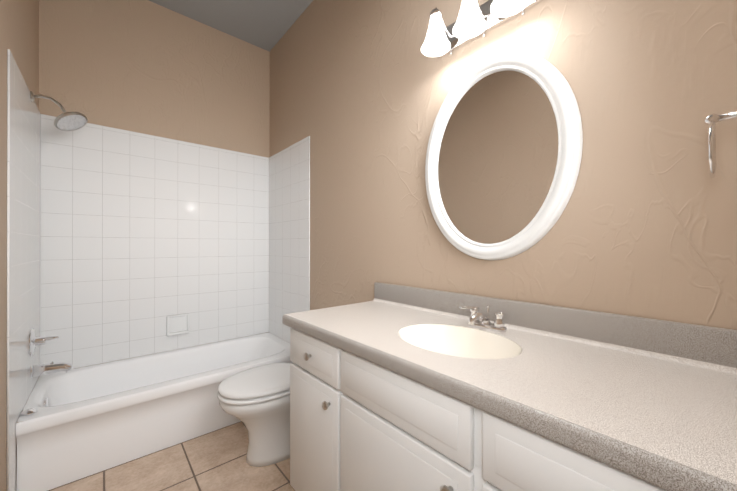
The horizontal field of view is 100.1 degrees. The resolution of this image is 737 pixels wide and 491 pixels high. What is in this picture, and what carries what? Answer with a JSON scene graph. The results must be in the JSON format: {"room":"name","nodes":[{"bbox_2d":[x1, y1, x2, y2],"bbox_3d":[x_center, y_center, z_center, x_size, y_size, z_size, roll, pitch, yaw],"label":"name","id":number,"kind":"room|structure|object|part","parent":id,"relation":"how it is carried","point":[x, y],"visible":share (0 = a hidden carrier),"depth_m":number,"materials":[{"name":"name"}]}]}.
{"room":"bathroom","nodes":[
{"label":"bathroom","id":0,"kind":"room"},
{"bbox_2d":[0,0,38,490],"bbox_3d":[-1.189,-0.339,0.821,0.100,3.073,2.970,0,0,-41],"label":"wall","id":1,"kind":"structure","parent":0,"point":[19,29],"depth_m":1.32,"materials":[{"name":"beige paint"}]},
{"bbox_2d":[6,49,39,490],"bbox_3d":[-1.836,0.174,1.658,0.008,2.050,0.854,0,0,-41],"label":"wall tile","id":2,"kind":"structure","parent":1,"relation":"attached to","point":[23,215],"depth_m":1.51,"materials":[{"name":"white tile"}]},
{"bbox_2d":[28,328,58,356],"bbox_3d":[-1.847,0.543,1.763,0.113,0.156,0.156,0,0,-41],"label":"tub valve","id":3,"kind":"object","parent":2,"relation":"attached to","point":[33,340],"visible":1,"depth_m":1.72,"materials":[{"name":"silver metal"}]},
{"bbox_2d":[29,361,73,377],"bbox_3d":[-1.823,0.708,1.783,0.177,0.078,0.068,0,0,-41],"label":"tub spout","id":4,"kind":"object","parent":2,"relation":"attached to","point":[44,369],"visible":1,"depth_m":1.76,"materials":[{"name":"silver metal"}]},
{"bbox_2d":[30,91,87,130],"bbox_3d":[-1.773,-0.769,1.773,0.235,0.192,0.153,0,0,-41],"label":"shower head","id":5,"kind":"object","parent":2,"relation":"attached to","point":[67,121],"visible":1,"depth_m":1.78},
{"bbox_2d":[39,0,269,368],"bbox_3d":[-1.569,-0.335,2.516,1.730,3.073,0.100,0,0,-41],"label":"wall","id":6,"kind":"structure","parent":0,"point":[148,67],"depth_m":2.38,"materials":[{"name":"beige paint"}]},
{"bbox_2d":[40,114,268,367],"bbox_3d":[-1.534,-0.007,2.475,1.514,1.676,0.008,0,0,-41],"label":"wall tile","id":7,"kind":"structure","parent":6,"relation":"attached to","point":[142,236],"depth_m":2.33,"materials":[{"name":"white tile"}]},
{"bbox_2d":[166,313,189,336],"bbox_3d":[-1.514,0.631,2.458,0.156,0.156,0.042,0,0,-41],"label":"soap dish","id":8,"kind":"object","parent":7,"relation":"attached to","point":[177,324],"visible":1,"depth_m":2.46,"materials":[{"name":"white ceramic"}]},
{"bbox_2d":[48,421,294,490],"bbox_3d":[-0.570,1.249,1.347,1.730,0.100,3.170,0,0,-41],"label":"floor","id":9,"kind":"structure","parent":0,"point":[215,460],"depth_m":1.64,"materials":[{"name":"tile"}]},
{"bbox_2d":[16,332,293,490],"bbox_3d":[-1.297,1.004,2.196,1.512,0.394,0.718,0,0,-41],"label":"bathtub","id":10,"kind":"object","parent":9,"relation":"on","point":[81,422],"visible":0.83,"depth_m":1.82,"materials":[{"name":"white ceramic"}]},
{"bbox_2d":[217,363,290,466],"bbox_3d":[-0.496,0.839,1.853,0.754,0.722,0.500,0,0,-41],"label":"toilet","id":11,"kind":"object","parent":9,"relation":"on","point":[255,401],"visible":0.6,"depth_m":1.68,"materials":[{"name":"white ceramic"}]},
{"bbox_3d":[-0.597,0.798,1.766,0.489,0.027,0.388,0,0,-41],"label":"seat","id":12,"kind":"part","parent":11,"relation":"part of","materials":[{"name":"white plastic"}]},
{"bbox_3d":[-0.587,0.772,1.775,0.507,0.055,0.386,0,0,-41],"label":"lid","id":13,"kind":"part","parent":11,"relation":"part of","materials":[{"name":"white plastic"}]},
{"bbox_2d":[282,282,736,490],"bbox_3d":[0.283,0.706,1.066,0.596,0.986,1.420,0,0,-41],"label":"bathroom vanity","id":14,"kind":"object","parent":9,"relation":"on","point":[398,388],"visible":1,"depth_m":0.82,"materials":[{"name":"white paint"}]},
{"bbox_2d":[459,306,506,331],"bbox_3d":[0.421,0.276,1.165,0.147,0.084,0.180,0,0,-41],"label":"faucet","id":15,"kind":"object","parent":14,"relation":"on","point":[474,324],"depth_m":1.17,"materials":[{"name":"silver metal"}]},
{"bbox_2d":[149,0,312,51],"bbox_3d":[-0.570,-1.924,1.354,1.730,0.100,3.170,0,0,-41],"label":"ceiling","id":16,"kind":"structure","parent":0,"point":[265,24],"depth_m":2.51,"materials":[{"name":"grey paint"}]},
{"bbox_2d":[269,0,736,342],"bbox_3d":[0.049,-0.336,1.881,0.100,3.073,2.970,0,0,-41],"label":"wall","id":17,"kind":"structure","parent":0,"point":[645,226],"depth_m":1.07,"materials":[{"name":"beige paint"}]},
{"bbox_2d":[269,136,309,342],"bbox_3d":[-0.707,0.177,2.679,0.008,2.050,0.774,0,0,-41],"label":"wall tile","id":18,"kind":"structure","parent":17,"relation":"attached to","point":[289,229],"depth_m":2.65,"materials":[{"name":"white tile"}]},
{"bbox_2d":[421,0,543,58],"bbox_3d":[0.417,-0.940,1.230,0.188,0.178,0.470,0,0,-41],"label":"sconce","id":19,"kind":"object","parent":17,"relation":"attached to","point":[475,19],"visible":1,"depth_m":1.25,"materials":[{"name":"white glass"}]},
{"bbox_2d":[425,51,582,259],"bbox_3d":[0.487,-0.353,1.258,0.038,0.828,0.646,0,0,-41],"label":"mirror","id":20,"kind":"object","parent":17,"relation":"attached to","point":[504,155],"visible":1,"depth_m":1.21,"materials":[{"name":"white mirror"}]},
{"bbox_3d":[0.429,-0.340,0.185,1.730,3.073,0.100,0,0,-41],"label":"wall","id":21,"kind":"structure","parent":0,"visible":0},
{"bbox_2d":[704,111,736,177],"bbox_3d":[0.822,-0.235,0.671,0.129,0.160,0.125,0,0,-41],"label":"towel ring","id":22,"kind":"object","parent":21,"relation":"attached to","point":[711,120],"visible":1,"depth_m":0.68,"materials":[{"name":"silver metal"}]}
]}

